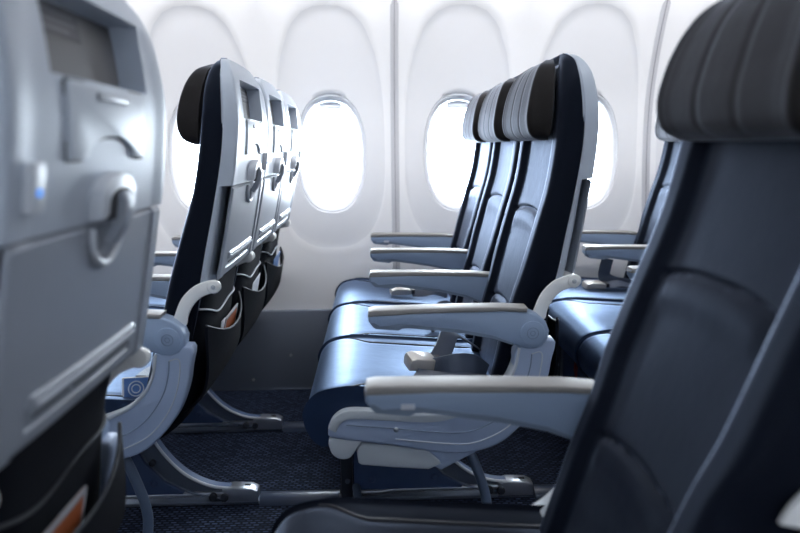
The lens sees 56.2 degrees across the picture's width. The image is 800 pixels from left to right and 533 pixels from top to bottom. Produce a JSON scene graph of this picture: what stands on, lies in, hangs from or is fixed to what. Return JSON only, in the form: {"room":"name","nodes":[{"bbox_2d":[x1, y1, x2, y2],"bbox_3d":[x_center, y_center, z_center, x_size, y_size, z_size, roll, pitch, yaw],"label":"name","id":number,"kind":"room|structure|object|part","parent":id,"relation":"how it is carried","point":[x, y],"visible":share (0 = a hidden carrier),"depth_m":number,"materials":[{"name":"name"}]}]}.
{"room":"aircraft cabin","nodes":[
{"label":"aircraft cabin","id":0,"kind":"room"},
{"bbox_2d":[117,389,570,532],"bbox_3d":[-0.048,0.786,1.441,5.200,0.060,3.500,-1,9,-2],"label":"floor","id":1,"kind":"structure","parent":0,"point":[273,460],"depth_m":2.34,"materials":[{"name":"blue carpet"}]},
{"bbox_2d":[124,388,282,532],"bbox_3d":[-0.670,0.454,2.303,0.534,0.336,1.292,-1,9,-2],"label":"seat legs","id":2,"kind":"object","parent":1,"relation":"on","point":[154,472],"visible":0.42,"depth_m":2.06,"materials":[{"name":"grey metal"}]},
{"bbox_3d":[-0.741,0.496,2.031,0.300,0.260,0.014,-1,9,-2],"label":"leg panel","id":3,"kind":"part","parent":2,"relation":"part of","materials":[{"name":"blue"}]},
{"bbox_3d":[-0.692,0.635,2.074,0.405,0.024,0.017,-1,9,-2],"label":"rail","id":4,"kind":"part","parent":2,"relation":"part of","materials":[{"name":"metal"}]},
{"bbox_3d":[-0.602,0.488,2.058,0.300,0.314,0.012,-1,9,-2],"label":"leg","id":5,"kind":"part","parent":2,"relation":"part of","materials":[{"name":"silver metal"}]},
{"bbox_2d":[104,58,268,458],"bbox_3d":[-0.652,-0.019,1.765,0.666,0.890,0.479,-1,9,-2],"label":"seat","id":6,"kind":"object","parent":2,"relation":"on","point":[221,110],"visible":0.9,"depth_m":1.58,"materials":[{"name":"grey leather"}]},
{"bbox_2d":[104,352,152,413],"bbox_3d":[-0.749,0.299,1.826,0.467,0.137,0.450,-1,9,-2],"label":"seat cushion","id":7,"kind":"object","parent":6,"relation":"on","point":[129,385],"depth_m":1.65,"materials":[{"name":"blue leather"}]},
{"bbox_3d":[-0.639,0.146,1.577,0.381,0.093,0.048,-3,9,-2],"label":"armrest","id":8,"kind":"part","parent":6,"relation":"part of","materials":[{"name":"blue plastic"}]},
{"bbox_3d":[-0.467,-0.097,1.773,0.188,0.750,0.438,2,9,-2],"label":"backrest","id":9,"kind":"part","parent":6,"relation":"part of","materials":[{"name":"blue leather"}]},
{"bbox_3d":[-0.431,0.078,1.802,0.025,0.033,0.374,2,9,-2],"label":"hem cord","id":10,"kind":"part","parent":6,"relation":"part of","materials":[{"name":"grey fabric"}]},
{"bbox_2d":[174,179,262,325],"bbox_3d":[-0.416,-0.053,1.782,0.148,0.293,0.447,-1,9,-2],"label":"tray","id":11,"kind":"object","parent":6,"relation":"on","point":[218,233],"depth_m":1.58,"materials":[{"name":"grey"}]},
{"bbox_2d":[220,318,225,327],"bbox_3d":[-0.416,0.168,1.734,0.022,0.093,0.040,-1,9,-2],"label":"leaflet","id":12,"kind":"object","parent":6,"relation":"in","point":[224,319],"visible":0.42,"depth_m":1.72,"materials":[{"name":"white paper"}]},
{"bbox_2d":[224,303,237,327],"bbox_3d":[-0.419,0.155,1.833,0.024,0.104,0.153,-1,9,-1],"label":"card","id":13,"kind":"object","parent":6,"relation":"in","point":[231,317],"visible":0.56,"depth_m":1.83,"materials":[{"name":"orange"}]},
{"bbox_3d":[-0.336,-0.203,1.761,0.028,0.057,0.030,2,9,-2],"label":"latch lever","id":14,"kind":"part","parent":6,"relation":"part of","materials":[{"name":"grey plastic"}]},
{"bbox_2d":[262,153,268,169],"bbox_3d":[-0.348,-0.272,1.938,0.019,0.043,0.024,-1,9,-2],"label":"power outlet","id":15,"kind":"object","parent":6,"relation":"attached to","point":[265,156],"depth_m":1.93,"materials":[{"name":"grey"}]},
{"bbox_3d":[-0.759,0.411,2.564,0.300,0.260,0.014,-1,9,-2],"label":"leg panel","id":16,"kind":"part","parent":2,"relation":"part of","materials":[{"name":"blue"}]},
{"bbox_3d":[-0.711,0.550,2.607,0.405,0.024,0.017,-1,9,-2],"label":"rail","id":17,"kind":"part","parent":2,"relation":"part of","materials":[{"name":"metal"}]},
{"bbox_2d":[148,77,287,345],"bbox_3d":[-0.668,-0.104,2.208,0.666,0.862,0.479,-1,9,-2],"label":"seat","id":18,"kind":"object","parent":2,"relation":"on","point":[246,273],"visible":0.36,"depth_m":2.14,"materials":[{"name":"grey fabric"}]},
{"bbox_2d":[148,306,163,309],"bbox_3d":[-0.764,0.228,2.272,0.467,0.137,0.450,-1,9,-2],"label":"seat cushion","id":19,"kind":"object","parent":18,"relation":"on","point":[149,307],"depth_m":2.48,"materials":[{"name":"blue leather"}]},
{"bbox_3d":[-0.656,0.075,2.023,0.381,0.093,0.048,-1,9,-2],"label":"armrest","id":20,"kind":"part","parent":18,"relation":"part of","materials":[{"name":"blue plastic"}]},
{"bbox_3d":[-0.483,-0.168,2.219,0.188,0.750,0.438,2,9,-2],"label":"backrest","id":21,"kind":"part","parent":18,"relation":"part of","materials":[{"name":"grey plastic"}]},
{"bbox_3d":[-0.447,0.007,2.248,0.025,0.033,0.374,2,9,-2],"label":"hem cord","id":22,"kind":"part","parent":18,"relation":"part of","materials":[{"name":"grey fabric"}]},
{"bbox_2d":[252,273,259,290],"bbox_3d":[-0.430,0.088,2.206,0.026,0.122,0.129,-1,9,-1],"label":"leaflet","id":23,"kind":"object","parent":18,"relation":"in","point":[256,282],"visible":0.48,"depth_m":2.20,"materials":[{"name":"white paper"}]},
{"bbox_2d":[251,173,282,257],"bbox_3d":[-0.432,-0.124,2.228,0.148,0.293,0.447,-1,9,-2],"label":"tray","id":24,"kind":"object","parent":18,"relation":"on","point":[272,182],"depth_m":2.18,"materials":[{"name":"grey"}]},
{"bbox_3d":[-0.352,-0.274,2.207,0.028,0.057,0.030,2,9,-2],"label":"latch lever","id":25,"kind":"part","parent":18,"relation":"part of","materials":[{"name":"grey plastic"}]},
{"bbox_2d":[284,152,287,164],"bbox_3d":[-0.364,-0.343,2.384,0.019,0.043,0.024,-1,9,-2],"label":"power outlet","id":26,"kind":"object","parent":18,"relation":"attached to","point":[285,153],"depth_m":2.37,"materials":[{"name":"grey"}]},
{"bbox_2d":[148,90,301,309],"bbox_3d":[-0.684,-0.177,2.667,0.666,0.862,0.505,-1,9,-2],"label":"seat","id":27,"kind":"object","parent":2,"relation":"on","point":[269,249],"visible":0.32,"depth_m":2.58,"materials":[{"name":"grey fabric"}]},
{"bbox_2d":[148,297,165,306],"bbox_3d":[-0.780,0.157,2.718,0.467,0.137,0.450,-1,9,-2],"label":"seat cushion","id":28,"kind":"object","parent":27,"relation":"on","point":[153,301],"depth_m":2.58,"materials":[{"name":"blue leather"}]},
{"bbox_3d":[-0.671,0.004,2.469,0.381,0.093,0.048,-1,9,-2],"label":"armrest","id":29,"kind":"part","parent":27,"relation":"part of","materials":[{"name":"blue plastic"}]},
{"bbox_3d":[-0.686,-0.067,2.913,0.381,0.093,0.048,-1,9,-2],"label":"armrest","id":30,"kind":"part","parent":27,"relation":"part of","materials":[{"name":"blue plastic"}]},
{"bbox_2d":[273,251,279,265],"bbox_3d":[-0.446,0.015,2.663,0.026,0.121,0.166,-1,9,-1],"label":"card","id":31,"kind":"object","parent":27,"relation":"in","point":[276,259],"visible":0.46,"depth_m":2.66,"materials":[{"name":"blue paper"}]},
{"bbox_2d":[274,169,296,239],"bbox_3d":[-0.447,-0.196,2.674,0.148,0.293,0.447,-1,9,-2],"label":"tray","id":32,"kind":"object","parent":27,"relation":"on","point":[289,178],"depth_m":2.63,"materials":[{"name":"grey"}]},
{"bbox_3d":[-0.367,-0.345,2.652,0.028,0.057,0.030,2,9,-2],"label":"latch lever","id":33,"kind":"part","parent":27,"relation":"part of","materials":[{"name":"grey plastic"}]},
{"bbox_2d":[298,151,301,161],"bbox_3d":[-0.379,-0.414,2.829,0.019,0.043,0.024,-1,9,-2],"label":"power outlet","id":34,"kind":"object","parent":27,"relation":"attached to","point":[299,152],"depth_m":2.82,"materials":[{"name":"grey"}]},
{"bbox_3d":[-0.620,0.403,2.591,0.300,0.314,0.012,-1,9,-2],"label":"leg","id":35,"kind":"part","parent":2,"relation":"part of","materials":[{"name":"silver metal"}]},
{"bbox_2d":[125,484,554,506],"bbox_3d":[-0.071,0.638,2.100,5.000,0.024,0.060,-1,9,-2],"label":"trim","id":36,"kind":"structure","parent":1,"relation":"on","point":[267,498],"depth_m":2.09,"materials":[{"name":"silver metal"}]},
{"bbox_2d":[170,421,520,432],"bbox_3d":[-0.090,0.553,2.634,5.000,0.024,0.060,-1,9,-2],"label":"trim","id":37,"kind":"structure","parent":1,"relation":"on","point":[287,426],"depth_m":2.60,"materials":[{"name":"silver metal"}]},
{"bbox_2d":[341,449,532,502],"bbox_3d":[0.093,0.442,2.327,0.534,0.336,1.292,-1,9,-2],"label":"seat legs","id":38,"kind":"object","parent":1,"relation":"on","point":[368,479],"visible":0.29,"depth_m":2.07,"materials":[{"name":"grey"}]},
{"bbox_3d":[-0.129,0.486,2.074,0.072,0.335,0.028,-1,9,-2],"label":"leg","id":39,"kind":"part","parent":38,"relation":"part of","materials":[{"name":"grey metal"}]},
{"bbox_3d":[0.023,0.484,2.056,0.300,0.260,0.014,-1,9,-2],"label":"leg panel","id":40,"kind":"part","parent":38,"relation":"part of","materials":[{"name":"blue"}]},
{"bbox_2d":[332,89,492,308],"bbox_3d":[0.071,-0.190,2.691,0.650,0.869,0.505,-1,9,-2],"label":"seat","id":41,"kind":"object","parent":38,"relation":"on","point":[446,251],"visible":0.38,"depth_m":2.67,"materials":[{"name":"blue fabric"}]},
{"bbox_2d":[332,278,449,308],"bbox_3d":[-0.016,0.144,2.743,0.467,0.137,0.450,-1,9,-2],"label":"seat cushion","id":42,"kind":"object","parent":41,"relation":"on","point":[355,289],"depth_m":2.67,"materials":[{"name":"blue leather"}]},
{"bbox_3d":[0.077,-0.079,2.937,0.381,0.093,0.048,-1,9,-2],"label":"armrest","id":43,"kind":"part","parent":41,"relation":"part of","materials":[{"name":"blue plastic"}]},
{"bbox_3d":[0.092,-0.008,2.493,0.381,0.093,0.048,-1,9,-2],"label":"armrest","id":44,"kind":"part","parent":41,"relation":"part of","materials":[{"name":"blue plastic"}]},
{"bbox_3d":[0.253,-0.252,2.689,0.188,0.750,0.438,-1,9,-2],"label":"backrest","id":45,"kind":"part","parent":41,"relation":"part of","materials":[{"name":"blue leather"}]},
{"bbox_2d":[323,75,520,343],"bbox_3d":[0.087,-0.117,2.232,0.650,0.869,0.479,-1,9,-2],"label":"seat","id":46,"kind":"object","parent":38,"relation":"on","point":[469,283],"visible":0.4,"depth_m":2.14,"materials":[{"name":"blue fabric"}]},
{"bbox_2d":[323,301,468,343],"bbox_3d":[-0.001,0.216,2.297,0.467,0.137,0.450,-1,9,-2],"label":"seat cushion","id":47,"kind":"object","parent":46,"relation":"on","point":[347,318],"depth_m":2.21,"materials":[{"name":"blue leather"}]},
{"bbox_3d":[0.108,0.063,2.047,0.381,0.093,0.048,-1,9,-2],"label":"armrest","id":48,"kind":"part","parent":46,"relation":"part of","materials":[{"name":"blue plastic"}]},
{"bbox_3d":[0.269,-0.181,2.243,0.188,0.750,0.438,-1,9,-2],"label":"backrest","id":49,"kind":"part","parent":46,"relation":"part of","materials":[{"name":"blue leather"}]},
{"bbox_3d":[0.071,0.623,2.099,0.405,0.024,0.017,-1,9,-2],"label":"rail","id":50,"kind":"part","parent":38,"relation":"part of","materials":[{"name":"metal"}]},
{"bbox_2d":[302,53,598,469],"bbox_3d":[0.103,-0.033,1.789,0.650,0.894,0.479,-1,9,-2],"label":"seat","id":51,"kind":"object","parent":38,"relation":"on","point":[552,107],"visible":0.95,"depth_m":1.61,"materials":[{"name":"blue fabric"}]},
{"bbox_2d":[302,334,489,446],"bbox_3d":[0.015,0.287,1.851,0.467,0.137,0.450,-1,9,-2],"label":"seat cushion","id":52,"kind":"object","parent":51,"relation":"on","point":[345,363],"depth_m":1.75,"materials":[{"name":"blue leather"}]},
{"bbox_3d":[0.125,0.134,1.601,0.381,0.093,0.048,-3,9,-2],"label":"armrest","id":53,"kind":"part","parent":51,"relation":"part of","materials":[{"name":"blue plastic"}]},
{"bbox_3d":[0.284,-0.110,1.797,0.188,0.750,0.438,-1,9,-2],"label":"backrest","id":54,"kind":"part","parent":51,"relation":"part of","materials":[{"name":"blue leather"}]},
{"bbox_2d":[533,179,590,318],"bbox_3d":[0.339,-0.068,1.806,0.132,0.299,0.447,-1,9,-2],"label":"tray","id":55,"kind":"object","parent":51,"relation":"on","point":[559,205],"depth_m":1.59,"materials":[{"name":"grey"}]},
{"bbox_3d":[0.162,0.475,2.083,0.300,0.314,0.012,-1,9,-2],"label":"leg","id":56,"kind":"part","parent":38,"relation":"part of","materials":[{"name":"silver metal"}]},
{"bbox_2d":[556,345,589,378],"bbox_3d":[0.805,0.431,2.350,0.534,0.336,1.292,-1,9,-2],"label":"frame","id":57,"kind":"object","parent":1,"relation":"on","point":[568,362],"visible":0.02,"depth_m":2.60,"materials":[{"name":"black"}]},
{"bbox_3d":[0.564,0.389,2.630,0.072,0.335,0.028,-1,9,-2],"label":"leg","id":58,"kind":"part","parent":57,"relation":"part of","materials":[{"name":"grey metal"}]},
{"bbox_3d":[0.716,0.388,2.612,0.300,0.260,0.014,-1,9,-2],"label":"leg panel","id":59,"kind":"part","parent":57,"relation":"part of","materials":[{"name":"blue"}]},
{"bbox_2d":[548,265,637,362],"bbox_3d":[0.807,-0.128,2.256,0.666,0.862,0.479,-1,9,-2],"label":"seat","id":60,"kind":"object","parent":57,"relation":"on","point":[578,317],"visible":0.04,"depth_m":2.29,"materials":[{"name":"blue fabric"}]},
{"bbox_2d":[574,362,577,377],"bbox_3d":[0.536,0.311,2.280,0.007,0.068,0.042,-1,9,-2],"label":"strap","id":61,"kind":"object","parent":60,"relation":"hanging from","point":[575,364],"visible":0.63,"depth_m":2.28,"materials":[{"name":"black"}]},
{"bbox_2d":[548,297,623,362],"bbox_3d":[0.711,0.204,2.320,0.467,0.137,0.450,-1,9,-2],"label":"seat cushion","id":62,"kind":"object","parent":60,"relation":"on","point":[578,317],"depth_m":2.30,"materials":[{"name":"blue leather"}]},
{"bbox_3d":[0.819,0.052,2.070,0.381,0.093,0.048,-1,9,-2],"label":"armrest","id":63,"kind":"part","parent":60,"relation":"part of","materials":[{"name":"grey plastic"}]},
{"bbox_2d":[574,329,611,380],"bbox_3d":[0.823,-0.043,1.812,0.666,0.890,0.479,-1,9,-2],"label":"seat","id":64,"kind":"object","parent":57,"relation":"on","point":[588,352],"visible":0.03,"depth_m":2.02,"materials":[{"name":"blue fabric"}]},
{"bbox_2d":[553,120,681,299],"bbox_3d":[0.791,-0.201,2.715,0.666,0.862,0.505,-1,9,-2],"label":"seat","id":65,"kind":"object","parent":57,"relation":"on","point":[630,246],"visible":0.14,"depth_m":2.82,"materials":[{"name":"blue fabric"}]},
{"bbox_2d":[553,277,628,299],"bbox_3d":[0.695,0.133,2.765,0.467,0.137,0.450,-1,9,-2],"label":"seat cushion","id":66,"kind":"object","parent":65,"relation":"on","point":[616,288],"depth_m":2.75,"materials":[{"name":"blue leather"}]},
{"bbox_3d":[0.789,-0.090,2.960,0.381,0.093,0.048,-1,9,-2],"label":"armrest","id":67,"kind":"part","parent":65,"relation":"part of","materials":[{"name":"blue plastic"}]},
{"bbox_3d":[0.804,-0.019,2.516,0.381,0.093,0.048,-1,9,-2],"label":"armrest","id":68,"kind":"part","parent":65,"relation":"part of","materials":[{"name":"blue plastic"}]},
{"bbox_3d":[0.976,-0.262,2.712,0.188,0.750,0.438,2,9,-2],"label":"backrest","id":69,"kind":"part","parent":65,"relation":"part of","materials":[{"name":"blue leather"}]},
{"label":"frame","id":70,"kind":"object","parent":1,"relation":"on","visible":0},
{"bbox_2d":[270,0,799,532],"bbox_3d":[0.147,0.121,0.862,0.673,0.882,0.479,-1,9,-2],"label":"seat","id":71,"kind":"object","parent":70,"relation":"on","point":[688,421],"visible":1,"depth_m":0.85,"materials":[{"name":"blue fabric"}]},
{"bbox_2d":[270,497,544,532],"bbox_3d":[0.048,0.439,0.894,0.467,0.137,0.450,-1,9,-2],"label":"seat cushion","id":72,"kind":"object","parent":71,"relation":"on","point":[331,514],"depth_m":1.07,"materials":[{"name":"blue leather"}]},
{"bbox_3d":[0.141,0.216,1.091,0.381,0.093,0.048,-1,9,-2],"label":"armrest","id":73,"kind":"part","parent":71,"relation":"part of","materials":[{"name":"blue plastic"}]},
{"bbox_3d":[0.329,0.047,0.842,0.188,0.750,0.438,5,9,-3],"label":"backrest","id":74,"kind":"part","parent":71,"relation":"part of","materials":[{"name":"blue leather"}]},
{"bbox_2d":[778,492,799,527],"bbox_3d":[0.383,0.092,0.851,0.152,0.284,0.447,-1,9,-2],"label":"armrest","id":75,"kind":"object","parent":71,"relation":"on","point":[788,502],"depth_m":0.65,"materials":[{"name":"grey plastic"}]},
{"label":"frame","id":76,"kind":"object","parent":1,"relation":"on","visible":0},
{"bbox_2d":[0,0,165,532],"bbox_3d":[-0.615,0.128,0.836,0.659,0.892,0.479,-1,9,-2],"label":"seat","id":77,"kind":"object","parent":76,"relation":"on","point":[83,113],"visible":0.99,"depth_m":0.76,"materials":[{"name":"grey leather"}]},
{"bbox_2d":[21,162,45,215],"bbox_3d":[-0.301,-0.064,0.614,0.018,0.043,0.024,-1,9,-2],"label":"power outlet","id":78,"kind":"object","parent":77,"relation":"attached to","point":[33,174],"depth_m":0.60,"materials":[{"name":"grey plastic"}]},
{"bbox_3d":[-0.391,0.229,0.846,0.025,0.033,0.374,1,9,-2],"label":"hem cord","id":79,"kind":"part","parent":77,"relation":"part of","materials":[{"name":"black plastic"}]},
{"bbox_2d":[44,486,86,532],"bbox_3d":[-0.376,0.313,0.814,0.020,0.084,0.160,-1,9,-2],"label":"card","id":80,"kind":"object","parent":77,"relation":"in","point":[70,518],"visible":1,"depth_m":0.85,"materials":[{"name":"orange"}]},
{"bbox_2d":[0,206,159,468],"bbox_3d":[-0.378,0.098,0.825,0.141,0.296,0.447,-1,9,-2],"label":"tray","id":81,"kind":"object","parent":77,"relation":"on","point":[75,291],"depth_m":0.76,"materials":[{"name":"grey plastic"}]},
{"bbox_3d":[-0.614,0.228,1.067,0.381,0.093,0.048,-1,9,-2],"label":"armrest","id":82,"kind":"part","parent":77,"relation":"part of","materials":[{"name":"grey plastic"}]},
{"bbox_3d":[-0.430,0.055,0.817,0.188,0.750,0.438,1,9,-2],"label":"backrest","id":83,"kind":"part","parent":77,"relation":"part of","materials":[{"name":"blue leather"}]},
{"bbox_3d":[-0.299,-0.175,0.784,0.002,0.008,0.090,-1,9,-2],"label":"holder pull","id":84,"kind":"part","parent":77,"relation":"part of","materials":[{"name":"grey plastic"}]},
{"bbox_3d":[-0.301,-0.053,0.804,0.028,0.057,0.030,1,9,-2],"label":"latch lever","id":85,"kind":"part","parent":77,"relation":"part of","materials":[{"name":"grey plastic"}]},
{"bbox_2d":[125,0,719,309],"bbox_3d":[-0.017,-0.516,2.851,5.080,1.435,0.410,-1,9,-2],"label":"wall","id":86,"kind":"structure","parent":0,"point":[308,50],"depth_m":2.91,"materials":[{"name":"white plastic"}]},
{"bbox_2d":[168,107,190,208],"bbox_3d":[-0.783,-0.446,3.005,0.278,0.462,0.086,-1,9,-2],"label":"window","id":87,"kind":"structure","parent":86,"relation":"in","point":[173,137],"depth_m":2.99,"materials":[{"name":"white"}]},
{"bbox_2d":[298,95,365,211],"bbox_3d":[-0.275,-0.454,3.021,0.278,0.462,0.086,-1,9,-2],"label":"window","id":88,"kind":"structure","parent":86,"relation":"in","point":[324,101],"depth_m":3.01,"materials":[{"name":"white plastic"}]},
{"bbox_2d":[317,101,343,108],"bbox_3d":[-0.277,-0.640,2.979,0.114,0.030,0.012,-1,9,-2],"label":"shade","id":89,"kind":"object","parent":88,"relation":"attached to","point":[322,104],"depth_m":2.98,"materials":[{"name":"white plastic"}]},
{"bbox_2d":[210,309,562,390],"bbox_3d":[-0.107,0.332,3.055,5.200,0.328,0.036,-1,9,-2],"label":"lower wall panel","id":90,"kind":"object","parent":86,"relation":"attached to","point":[281,349],"depth_m":3.03,"materials":[{"name":"plastic"}]},
{"bbox_2d":[390,0,399,269],"bbox_3d":[-0.015,-0.511,2.815,0.034,1.437,0.350,-1,9,-2],"label":"trim","id":91,"kind":"structure","parent":86,"relation":"attached to","point":[394,14],"depth_m":2.97,"materials":[{"name":"grey plastic"}]},
{"bbox_2d":[424,94,472,209],"bbox_3d":[0.232,-0.462,3.037,0.278,0.462,0.086,-1,9,-2],"label":"window","id":92,"kind":"structure","parent":86,"relation":"in","point":[453,100],"depth_m":3.00,"materials":[{"name":"white plastic"}]},
{"bbox_2d":[444,100,467,107],"bbox_3d":[0.231,-0.648,2.995,0.114,0.030,0.012,-1,9,-2],"label":"shade","id":93,"kind":"object","parent":92,"relation":"attached to","point":[450,103],"depth_m":2.99,"materials":[{"name":"white plastic"}]},
{"bbox_2d":[587,95,616,207],"bbox_3d":[0.740,-0.470,3.054,0.278,0.462,0.086,-1,9,-2],"label":"window","id":94,"kind":"structure","parent":86,"relation":"in","point":[605,110],"depth_m":3.05,"materials":[{"name":"white"}]},
{"bbox_2d":[642,0,670,212],"bbox_3d":[1.000,-0.527,2.847,0.034,1.437,0.350,-1,9,-2],"label":"trim","id":95,"kind":"structure","parent":86,"relation":"attached to","point":[664,11],"depth_m":2.98,"materials":[{"name":"grey plastic"}]}
]}

